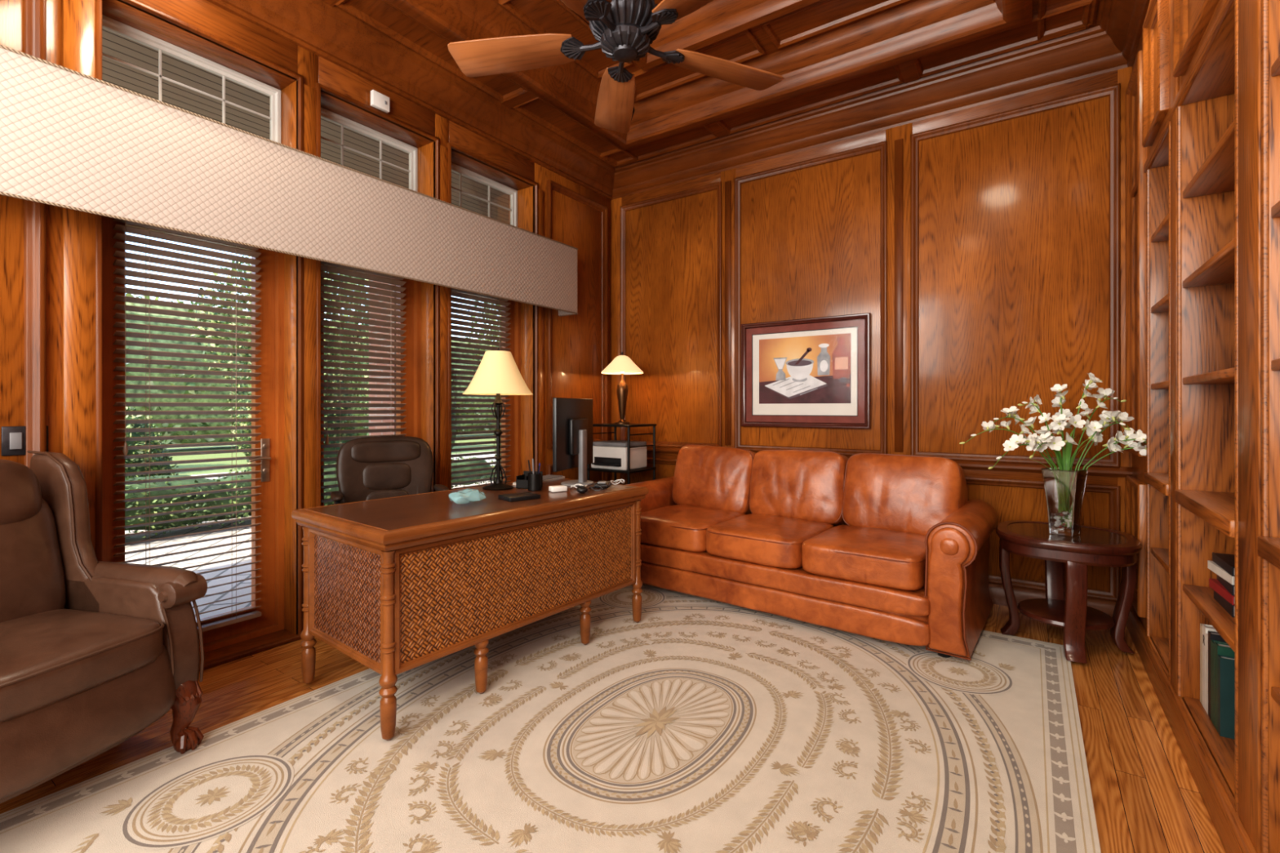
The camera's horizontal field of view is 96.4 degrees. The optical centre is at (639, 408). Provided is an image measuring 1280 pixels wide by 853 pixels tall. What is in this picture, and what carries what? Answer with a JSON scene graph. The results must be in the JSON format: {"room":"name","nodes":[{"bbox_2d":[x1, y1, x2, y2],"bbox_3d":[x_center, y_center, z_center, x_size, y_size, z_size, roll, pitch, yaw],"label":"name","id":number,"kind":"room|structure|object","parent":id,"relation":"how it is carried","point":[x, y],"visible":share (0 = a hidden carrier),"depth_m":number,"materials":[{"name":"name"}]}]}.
{"room":"home office","nodes":[
{"label":"home office","id":0,"kind":"room"},
{"bbox_2d":[0,0,610,671],"bbox_3d":[-1.994,-0.455,3.237,0.356,3.550,5.700,0,0,34],"label":"wall","id":1,"kind":"structure","parent":0,"point":[51,256],"depth_m":3.16,"materials":[{"name":"brown wood"}]},
{"bbox_2d":[1,425,48,456],"bbox_3d":[-2.460,0.130,2.290,0.014,0.116,0.130,0,0,34],"label":"light switch","id":2,"kind":"object","parent":1,"relation":"attached to","point":[13,437],"visible":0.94,"depth_m":2.26,"materials":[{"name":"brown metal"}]},
{"bbox_2d":[113,217,261,632],"bbox_3d":[-2.252,0.068,2.887,0.075,2.135,0.600,0,0,34],"label":"window blind","id":3,"kind":"object","parent":1,"relation":"attached to","point":[233,620],"visible":0.88,"depth_m":2.87,"materials":[{"name":"brown wood"}]},
{"bbox_2d":[102,215,284,653],"bbox_3d":[-2.270,0.121,2.923,0.116,2.262,0.810,0,0,34],"label":"door","id":4,"kind":"structure","parent":1,"relation":"in","point":[271,550],"depth_m":3.17,"materials":[{"name":"brown wood"}]},
{"bbox_2d":[0,44,577,316],"bbox_3d":[-1.706,-1.060,3.222,0.210,0.551,3.931,0,0,34],"label":"window valance","id":5,"kind":"object","parent":1,"relation":"attached to","point":[69,139],"visible":1,"depth_m":2.72,"materials":[{"name":"beige fabric"}]},
{"bbox_2d":[320,107,417,191],"bbox_3d":[-1.783,-1.480,3.680,0.045,0.660,0.770,0,0,34],"label":"window","id":6,"kind":"structure","parent":1,"relation":"in","point":[326,114],"depth_m":3.77,"materials":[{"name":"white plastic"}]},
{"bbox_2d":[320,263,421,506],"bbox_3d":[-1.773,0.121,3.674,0.090,2.262,0.770,0,0,34],"label":"window","id":7,"kind":"structure","parent":1,"relation":"in","point":[412,353],"depth_m":3.94,"materials":[{"name":"brown wood"}]},
{"bbox_2d":[320,261,406,502],"bbox_3d":[-1.745,0.068,3.630,0.075,2.135,0.560,0,0,34],"label":"window blind","id":8,"kind":"object","parent":7,"relation":"attached to","point":[335,270],"visible":0.47,"depth_m":3.60,"materials":[{"name":"brown wood"}]},
{"bbox_2d":[370,89,389,113],"bbox_3d":[-1.593,-1.880,3.508,0.034,0.090,0.110,0,0,34],"label":"sensor","id":9,"kind":"object","parent":1,"relation":"attached to","point":[380,101],"visible":1,"depth_m":3.50,"materials":[{"name":"white plastic"}]},
{"bbox_2d":[451,163,517,226],"bbox_3d":[-1.270,-1.480,4.432,0.045,0.660,0.830,0,0,34],"label":"window","id":10,"kind":"structure","parent":1,"relation":"in","point":[513,193],"depth_m":4.55,"materials":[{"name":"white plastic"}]},
{"bbox_2d":[451,290,520,482],"bbox_3d":[-1.260,0.121,4.425,0.090,2.262,0.830,0,0,34],"label":"window","id":11,"kind":"structure","parent":1,"relation":"in","point":[514,437],"depth_m":4.72,"materials":[{"name":"brown wood"}]},
{"bbox_2d":[451,288,511,489],"bbox_3d":[-1.232,0.068,4.382,0.075,2.135,0.620,0,0,34],"label":"window blind","id":12,"kind":"object","parent":11,"relation":"attached to","point":[460,295],"visible":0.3,"depth_m":4.35,"materials":[{"name":"brown wood"}]},
{"bbox_2d":[206,0,1150,200],"bbox_3d":[-0.299,-2.118,2.081,3.820,0.245,5.700,0,0,34],"label":"trim","id":13,"kind":"structure","parent":1,"relation":"attached to","point":[334,34],"depth_m":3.81,"materials":[{"name":"brown wood"}]},
{"bbox_2d":[0,604,1226,852],"bbox_3d":[-0.212,1.320,2.022,4.630,0.100,5.900,0,0,34],"label":"floor","id":14,"kind":"structure","parent":0,"point":[1146,797],"depth_m":2.24,"materials":[{"name":"brown wood"}]},
{"bbox_2d":[0,450,207,803],"bbox_3d":[-2.094,0.720,1.868,0.816,1.109,0.852,0,0,14],"label":"armchair","id":15,"kind":"object","parent":14,"relation":"on","point":[94,653],"visible":1,"depth_m":1.99,"materials":[{"name":"brown leather"}]},
{"bbox_2d":[0,459,41,526],"bbox_3d":[-2.329,0.314,1.929,0.189,0.273,0.459,0,0,14],"label":"cushion","id":16,"kind":"object","parent":15,"relation":"on","point":[20,497],"depth_m":2.05,"materials":[{"name":"brown leather"}]},
{"bbox_2d":[0,608,162,724],"bbox_3d":[-2.034,0.820,1.853,0.662,0.194,0.566,0,0,14],"label":"seat cushion","id":17,"kind":"object","parent":15,"relation":"on","point":[56,664],"depth_m":1.81,"materials":[{"name":"brown leather"}]},
{"bbox_2d":[330,435,448,504],"bbox_3d":[-1.393,0.717,3.203,0.608,1.103,0.558,0,0,-32],"label":"office chair","id":18,"kind":"object","parent":14,"relation":"on","point":[380,467],"visible":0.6,"depth_m":3.32,"materials":[{"name":"brown leather"}]},
{"bbox_2d":[0,582,1101,852],"bbox_3d":[0.068,1.262,2.290,2.800,0.015,3.680,0,0,34],"label":"area rug","id":19,"kind":"object","parent":14,"relation":"on","point":[698,724],"visible":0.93,"depth_m":2.05,"materials":[{"name":"beige fabric"}]},
{"bbox_2d":[291,478,648,740],"bbox_3d":[-0.772,0.858,2.985,0.830,0.792,1.600,0,0,38],"label":"writing desk","id":20,"kind":"object","parent":19,"relation":"on","point":[398,584],"visible":0.98,"depth_m":2.51,"materials":[{"name":"brown wood"}]},
{"bbox_2d":[450,489,488,506],"bbox_3d":[-0.816,0.426,2.737,0.140,0.074,0.171,0,0,34],"label":"plastic bag","id":21,"kind":"object","parent":20,"relation":"on","point":[462,498],"visible":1,"depth_m":2.68,"materials":[{"name":"teal plastic"}]},
{"bbox_2d":[462,347,532,490],"bbox_3d":[-0.816,0.056,3.293,0.393,0.810,0.393,0,0,34],"label":"table lamp","id":22,"kind":"object","parent":20,"relation":"on","point":[498,374],"visible":1,"depth_m":3.21,"materials":[{"name":"beige fabric"}]},
{"bbox_2d":[497,491,540,502],"bbox_3d":[-0.615,0.451,2.913,0.170,0.020,0.130,0,0,-41],"label":"notepad","id":23,"kind":"object","parent":20,"relation":"on","point":[519,496],"visible":1,"depth_m":2.88,"materials":[{"name":"black leather"}]},
{"bbox_2d":[515,471,542,488],"bbox_3d":[-0.641,0.416,3.319,0.120,0.090,0.100,0,0,14],"label":"desk organizer","id":24,"kind":"object","parent":20,"relation":"on","point":[522,481],"visible":0.61,"depth_m":3.29,"materials":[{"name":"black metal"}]},
{"bbox_2d":[528,458,541,491],"bbox_3d":[-0.592,0.371,3.213,0.076,0.180,0.076,0,0,34],"label":"pen cup","id":25,"kind":"object","parent":20,"relation":"on","point":[534,478],"visible":1,"depth_m":3.18,"materials":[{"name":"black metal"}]},
{"bbox_2d":[512,475,564,484],"bbox_3d":[-0.629,0.452,3.602,0.130,0.018,0.400,0,0,22],"label":"keyboard","id":26,"kind":"object","parent":20,"relation":"on","point":[546,478],"visible":0.36,"depth_m":3.66,"materials":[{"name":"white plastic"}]},
{"bbox_2d":[548,484,567,492],"bbox_3d":[-0.454,0.446,3.167,0.090,0.030,0.060,0,0,-31],"label":"power adapter","id":27,"kind":"object","parent":20,"relation":"on","point":[559,488],"visible":1,"depth_m":3.15,"materials":[{"name":"white plastic"}]},
{"bbox_2d":[552,397,593,486],"bbox_3d":[-0.381,0.201,3.488,0.196,0.520,0.550,0,0,17],"label":"computer monitor","id":28,"kind":"object","parent":20,"relation":"on","point":[572,418],"visible":0.97,"depth_m":3.40,"materials":[{"name":"black plastic"}]},
{"bbox_2d":[569,484,587,488],"bbox_3d":[-0.350,0.448,3.269,0.101,0.023,0.084,0,0,-4],"label":"cable","id":29,"kind":"object","parent":20,"relation":"on","point":[573,486],"visible":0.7,"depth_m":3.27,"materials":[{"name":"white plastic"}]},
{"bbox_2d":[576,485,587,493],"bbox_3d":[-0.316,0.443,3.121,0.060,0.036,0.100,0,0,-6],"label":"computer mouse","id":30,"kind":"object","parent":20,"relation":"on","point":[580,489],"visible":1,"depth_m":3.08,"materials":[{"name":"black plastic"}]},
{"bbox_2d":[589,484,605,490],"bbox_3d":[-0.237,0.448,3.219,0.093,0.024,0.088,0,0,2],"label":"cable","id":31,"kind":"object","parent":20,"relation":"on","point":[594,486],"visible":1,"depth_m":3.22,"materials":[{"name":"black plastic"}]},
{"bbox_2d":[594,480,611,488],"bbox_3d":[-0.219,0.445,3.370,0.080,0.032,0.150,0,0,4],"label":"telephone","id":32,"kind":"object","parent":20,"relation":"on","point":[605,483],"visible":0.93,"depth_m":3.31,"materials":[{"name":"black plastic"}]},
{"bbox_2d":[610,479,624,484],"bbox_3d":[-0.138,0.448,3.475,0.089,0.023,0.089,0,0,2],"label":"cable","id":33,"kind":"object","parent":20,"relation":"on","point":[620,480],"visible":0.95,"depth_m":3.48,"materials":[{"name":"white plastic"}]},
{"bbox_2d":[995,520,1142,663],"bbox_3d":[2.283,0.960,3.079,0.620,0.586,0.620,0,0,34],"label":"end table","id":34,"kind":"object","parent":19,"relation":"on","point":[1094,545],"visible":0.94,"depth_m":2.93,"materials":[{"name":"brown wood"}]},
{"bbox_2d":[1041,466,1088,536],"bbox_3d":[2.255,0.494,3.038,0.161,0.344,0.160,0,0,-36],"label":"glass vase","id":35,"kind":"object","parent":34,"relation":"on","point":[1054,521],"visible":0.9,"depth_m":3.03,"materials":[{"name":"clear glass"}]},
{"bbox_2d":[959,372,1146,527],"bbox_3d":[2.215,0.220,3.055,1.003,0.814,0.366,0,0,7],"label":"bunch","id":36,"kind":"object","parent":35,"relation":"in","point":[1035,442],"visible":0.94,"depth_m":3.01,"materials":[{"name":"white plant"}]},
{"bbox_2d":[1017,598,1114,631],"bbox_3d":[2.283,1.107,3.079,0.420,0.035,0.420,0,0,34],"label":"shelf","id":37,"kind":"object","parent":34,"relation":"attached to","point":[1051,611],"depth_m":3.03,"materials":[{"name":"brown wood"}]},
{"bbox_2d":[586,422,656,484],"bbox_3d":[-0.158,0.704,4.914,0.450,1.133,0.410,0,0,34],"label":"stand","id":38,"kind":"object","parent":14,"relation":"on","point":[628,471],"visible":0.3,"depth_m":4.81,"materials":[{"name":"black metal"}]},
{"bbox_2d":[591,440,646,470],"bbox_3d":[-0.193,0.399,4.871,0.370,0.225,0.370,0,0,34],"label":"printer","id":39,"kind":"object","parent":38,"relation":"on","point":[611,454],"visible":0.84,"depth_m":4.77,"materials":[{"name":"white plastic"}]},
{"bbox_2d":[591,456,621,466],"bbox_3d":[-0.281,0.446,4.741,0.280,0.070,0.055,0,0,34],"label":"paper tray","id":40,"kind":"object","parent":39,"relation":"on","point":[597,461],"depth_m":4.75,"materials":[{"name":"black plastic"}]},
{"bbox_2d":[586,466,656,473],"bbox_3d":[-0.158,0.521,4.914,0.450,0.018,0.410,0,0,34],"label":"shelf","id":41,"kind":"object","parent":38,"relation":"attached to","point":[588,468],"depth_m":4.77,"materials":[{"name":"black metal"}]},
{"bbox_2d":[601,351,643,423],"bbox_3d":[-0.152,-0.175,4.922,0.364,0.620,0.364,0,0,34],"label":"table lamp","id":42,"kind":"object","parent":38,"relation":"on","point":[622,365],"visible":1,"depth_m":4.88,"materials":[{"name":"beige fabric"}]},
{"bbox_2d":[592,422,656,426],"bbox_3d":[-0.158,0.146,4.914,0.450,0.018,0.410,0,0,34],"label":"shelf","id":43,"kind":"object","parent":38,"relation":"attached to","point":[613,424],"depth_m":4.78,"materials":[{"name":"black metal"}]},
{"bbox_2d":[626,444,998,660],"bbox_3d":[0.970,0.777,3.879,2.412,0.981,1.085,0,0,38],"label":"sofa","id":44,"kind":"object","parent":14,"relation":"on","point":[893,548],"visible":0.98,"depth_m":3.44,"materials":[{"name":"leather"}]},
{"bbox_2d":[640,504,746,551],"bbox_3d":[0.350,0.847,4.123,0.646,0.228,0.703,0,0,38],"label":"seat cushion","id":45,"kind":"object","parent":44,"relation":"on","point":[664,527],"depth_m":3.89,"materials":[{"name":"leather"}]},
{"bbox_2d":[671,444,756,514],"bbox_3d":[0.593,0.553,4.440,0.692,0.531,0.351,0,0,38],"label":"cushion","id":46,"kind":"object","parent":44,"relation":"on","point":[719,477],"depth_m":4.29,"materials":[{"name":"leather"}]},
{"bbox_2d":[706,513,834,568],"bbox_3d":[0.856,0.850,3.732,0.645,0.224,0.704,0,0,38],"label":"seat cushion","id":47,"kind":"object","parent":44,"relation":"on","point":[742,540],"depth_m":3.51,"materials":[{"name":"leather"}]},
{"bbox_2d":[750,449,848,526],"bbox_3d":[1.125,0.553,4.030,0.692,0.527,0.344,0,0,38],"label":"cushion","id":48,"kind":"object","parent":44,"relation":"on","point":[806,485],"depth_m":3.89,"materials":[{"name":"leather"}]},
{"bbox_2d":[802,524,925,591],"bbox_3d":[1.363,0.848,3.340,0.645,0.222,0.703,0,0,38],"label":"seat cushion","id":49,"kind":"object","parent":44,"relation":"on","point":[849,557],"depth_m":3.11,"materials":[{"name":"leather"}]},
{"bbox_2d":[842,453,965,535],"bbox_3d":[1.657,0.555,3.621,0.688,0.525,0.352,0,0,38],"label":"cushion","id":50,"kind":"object","parent":44,"relation":"on","point":[900,493],"depth_m":3.49,"materials":[{"name":"leather"}]},
{"bbox_2d":[1125,0,1279,852],"bbox_3d":[2.031,-0.365,1.810,0.406,3.270,3.480,0,0,34],"label":"bookcase","id":51,"kind":"object","parent":14,"relation":"on","point":[1202,93],"visible":0.9,"depth_m":2.18,"materials":[{"name":"brown wood"}]},
{"bbox_2d":[1200,623,1209,704],"bbox_3d":[2.239,0.980,2.128,0.220,0.300,0.035,0,0,34],"label":"book","id":52,"kind":"object","parent":51,"relation":"on","point":[1201,624],"visible":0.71,"depth_m":2.19,"materials":[{"name":"white paper"}]},
{"bbox_2d":[1205,633,1208,714],"bbox_3d":[2.192,0.985,2.059,0.220,0.290,0.030,0,0,34],"label":"book","id":53,"kind":"object","parent":51,"relation":"on","point":[1206,634],"visible":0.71,"depth_m":2.12,"materials":[{"name":"white paper"}]},
{"bbox_2d":[1202,623,1217,710],"bbox_3d":[2.214,0.975,2.092,0.221,0.310,0.045,0,0,34],"label":"book","id":54,"kind":"object","parent":51,"relation":"on","point":[1206,628],"visible":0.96,"depth_m":2.15,"materials":[{"name":"white paper"}]},
{"bbox_2d":[1208,631,1226,719],"bbox_3d":[2.172,0.975,2.029,0.220,0.310,0.035,0,0,34],"label":"book","id":55,"kind":"object","parent":51,"relation":"on","point":[1215,636],"visible":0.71,"depth_m":2.09,"materials":[{"name":"black paper"}]},
{"bbox_2d":[1210,640,1226,725],"bbox_3d":[2.146,0.985,1.992,0.220,0.290,0.050,0,0,34],"label":"book","id":56,"kind":"object","parent":51,"relation":"on","point":[1212,642],"visible":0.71,"depth_m":2.05,"materials":[{"name":"black paper"}]},
{"bbox_2d":[1213,590,1234,617],"bbox_3d":[2.085,0.669,1.937,0.160,0.040,0.230,0,0,34],"label":"book","id":57,"kind":"object","parent":51,"relation":"on","point":[1228,607],"visible":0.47,"depth_m":1.96,"materials":[{"name":"black paper"}]},
{"bbox_2d":[1208,577,1234,604],"bbox_3d":[2.082,0.634,1.944,0.160,0.030,0.230,0,0,31],"label":"book","id":58,"kind":"object","parent":57,"relation":"on","point":[1214,584],"visible":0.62,"depth_m":1.98,"materials":[{"name":"red paper"}]},
{"bbox_2d":[1217,574,1234,595],"bbox_3d":[2.086,0.601,1.932,0.160,0.035,0.230,0,0,36],"label":"book","id":59,"kind":"object","parent":58,"relation":"on","point":[1230,588],"visible":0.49,"depth_m":1.94,"materials":[{"name":"black paper"}]},
{"bbox_2d":[1207,560,1234,585],"bbox_3d":[2.081,0.569,1.946,0.160,0.028,0.230,0,0,30],"label":"book","id":60,"kind":"object","parent":59,"relation":"on","point":[1213,566],"visible":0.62,"depth_m":1.98,"materials":[{"name":"white paper"}]},
{"bbox_2d":[1212,552,1234,576],"bbox_3d":[2.084,0.539,1.939,0.160,0.030,0.230,0,0,33],"label":"book","id":61,"kind":"object","parent":60,"relation":"on","point":[1226,562],"visible":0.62,"depth_m":1.98,"materials":[{"name":"black paper"}]},
{"bbox_2d":[1214,641,1234,731],"bbox_3d":[2.119,0.980,1.952,0.220,0.300,0.040,0,0,34],"label":"book","id":62,"kind":"object","parent":51,"relation":"on","point":[1223,649],"visible":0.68,"depth_m":2.01,"materials":[{"name":"green paper"}]},
{"bbox_2d":[1217,654,1234,739],"bbox_3d":[2.098,0.995,1.921,0.220,0.270,0.030,0,0,34],"label":"book","id":63,"kind":"object","parent":51,"relation":"on","point":[1225,664],"visible":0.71,"depth_m":1.96,"materials":[{"name":"green paper"}]},
{"bbox_2d":[321,0,1100,167],"bbox_3d":[-0.198,-2.393,2.042,4.630,0.475,5.950,0,0,34],"label":"ceiling","id":64,"kind":"structure","parent":0,"point":[825,52],"depth_m":3.62,"materials":[{"name":"brown wood"}]},
{"bbox_2d":[447,0,783,133],"bbox_3d":[-0.063,-1.917,2.192,1.390,1.101,1.362,0,0,34],"label":"ceiling fan","id":65,"kind":"object","parent":64,"relation":"hanging from","point":[624,30],"visible":1,"depth_m":2.28,"materials":[{"name":"brown wood"}]},
{"bbox_2d":[610,66,1132,601],"bbox_3d":[1.427,-0.680,4.423,4.630,3.900,0.184,0,0,34],"label":"wall","id":66,"kind":"structure","parent":0,"point":[984,246],"depth_m":3.98,"materials":[{"name":"brown wood"}]},
{"bbox_2d":[741,312,871,428],"bbox_3d":[1.254,-0.270,4.432,1.010,0.840,0.035,0,0,34],"label":"framed picture","id":67,"kind":"object","parent":66,"relation":"attached to","point":[814,372],"visible":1,"depth_m":4.42,"materials":[{"name":"multicoloured paper"}]},
{"bbox_2d":[752,327,857,415],"bbox_3d":[1.259,-0.270,4.440,0.824,0.654,0.002,0,0,34],"label":"art print","id":68,"kind":"object","parent":67,"relation":"attached to","point":[806,371],"depth_m":4.42,"materials":[{"name":"paper"}]},
{"bbox_2d":[646,446,1132,477],"bbox_3d":[1.293,0.375,4.414,3.820,0.070,0.050,0,0,34],"label":"trim","id":69,"kind":"structure","parent":66,"relation":"attached to","point":[1122,472],"depth_m":3.63,"materials":[{"name":"brown wood"}]},
{"bbox_2d":[988,582,1132,626],"bbox_3d":[1.294,1.202,4.416,3.820,0.135,0.045,0,0,34],"label":"baseboard","id":70,"kind":"structure","parent":66,"relation":"attached to","point":[997,593],"depth_m":3.61,"materials":[{"name":"brown wood"}]},
{"label":"outside","id":71,"kind":"structure","parent":0,"visible":0},
{"bbox_2d":[163,433,496,479],"bbox_3d":[-14.311,1.420,21.873,31.700,0.100,70.000,0,0,34],"label":"lawn","id":72,"kind":"structure","parent":71,"point":[211,448],"depth_m":16.68,"materials":[{"name":"green plant"}]},
{"bbox_2d":[124,409,184,480],"bbox_3d":[-6.758,0.610,7.094,1.421,1.391,1.879,0,0,29],"label":"shrub","id":73,"kind":"object","parent":72,"relation":"on","point":[129,469],"visible":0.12,"depth_m":7.18,"materials":[{"name":"green plant"}]},
{"bbox_2d":[191,256,368,409],"bbox_3d":[-9.273,-1.623,16.278,3.436,5.976,5.682,0,0,39],"label":"tree","id":74,"kind":"object","parent":72,"relation":"on","point":[246,264],"visible":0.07,"depth_m":14.75,"materials":[{"name":"green plant"}]},
{"bbox_2d":[226,354,361,472],"bbox_3d":[-5.159,0.179,8.650,1.580,2.252,1.891,0,0,39],"label":"shrub","id":75,"kind":"object","parent":72,"relation":"on","point":[246,385],"visible":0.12,"depth_m":8.29,"materials":[{"name":"green plant"}]},
{"bbox_2d":[125,293,501,448],"bbox_3d":[-14.555,-1.178,19.556,2.640,4.966,60.276,0,0,34],"label":"trees","id":76,"kind":"object","parent":72,"relation":"on","point":[137,348],"visible":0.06,"depth_m":18.11,"materials":[{"name":"green plant"}]},
{"bbox_2d":[162,450,501,478],"bbox_3d":[-4.482,1.363,15.165,3.500,0.015,70.000,0,0,34],"label":"driveway","id":77,"kind":"structure","parent":72,"relation":"on","point":[491,455],"depth_m":15.68,"materials":[{"name":"concrete"}]},
{"bbox_2d":[356,330,460,448],"bbox_3d":[-4.227,-0.248,10.522,1.688,3.107,2.033,0,0,34],"label":"shrub","id":78,"kind":"object","parent":72,"relation":"on","point":[367,357],"visible":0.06,"depth_m":10.10,"materials":[{"name":"green plant"}]},
{"bbox_2d":[464,300,501,398],"bbox_3d":[-3.965,-2.154,22.645,3.478,7.038,6.950,0,0,34],"label":"tree","id":79,"kind":"object","parent":72,"relation":"on","point":[475,300],"visible":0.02,"depth_m":20.46,"materials":[{"name":"green plant"}]},
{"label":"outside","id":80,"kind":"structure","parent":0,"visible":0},
{"bbox_2d":[124,480,493,619],"bbox_3d":[-2.681,1.380,6.672,4.650,0.100,20.000,0,0,34],"label":"patio","id":81,"kind":"structure","parent":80,"point":[215,606],"depth_m":5.08,"materials":[{"name":"grey concrete"}]},
{"bbox_2d":[124,454,501,537],"bbox_3d":[-4.588,0.961,6.721,1.052,0.687,9.053,0,0,34],"label":"hedge","id":82,"kind":"object","parent":81,"relation":"on","point":[141,486],"visible":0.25,"depth_m":6.08,"materials":[{"name":"green plant"}]},
{"bbox_2d":[368,280,395,435],"bbox_3d":[-2.433,-0.360,5.837,0.520,3.380,0.520,0,0,34],"label":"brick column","id":83,"kind":"structure","parent":81,"relation":"on","point":[378,357],"depth_m":5.65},
{"bbox_2d":[102,14,509,224],"bbox_3d":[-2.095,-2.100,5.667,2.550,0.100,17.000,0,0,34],"label":"transom windows","id":84,"kind":"structure","parent":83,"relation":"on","point":[114,45],"depth_m":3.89,"materials":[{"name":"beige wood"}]},
{"bbox_2d":[484,324,501,479],"bbox_3d":[-1.460,-0.022,7.566,1.004,2.655,1.038,0,0,34],"label":"shrub","id":85,"kind":"object","parent":81,"relation":"on","point":[491,424],"visible":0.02,"depth_m":7.39,"materials":[{"name":"green plant"}]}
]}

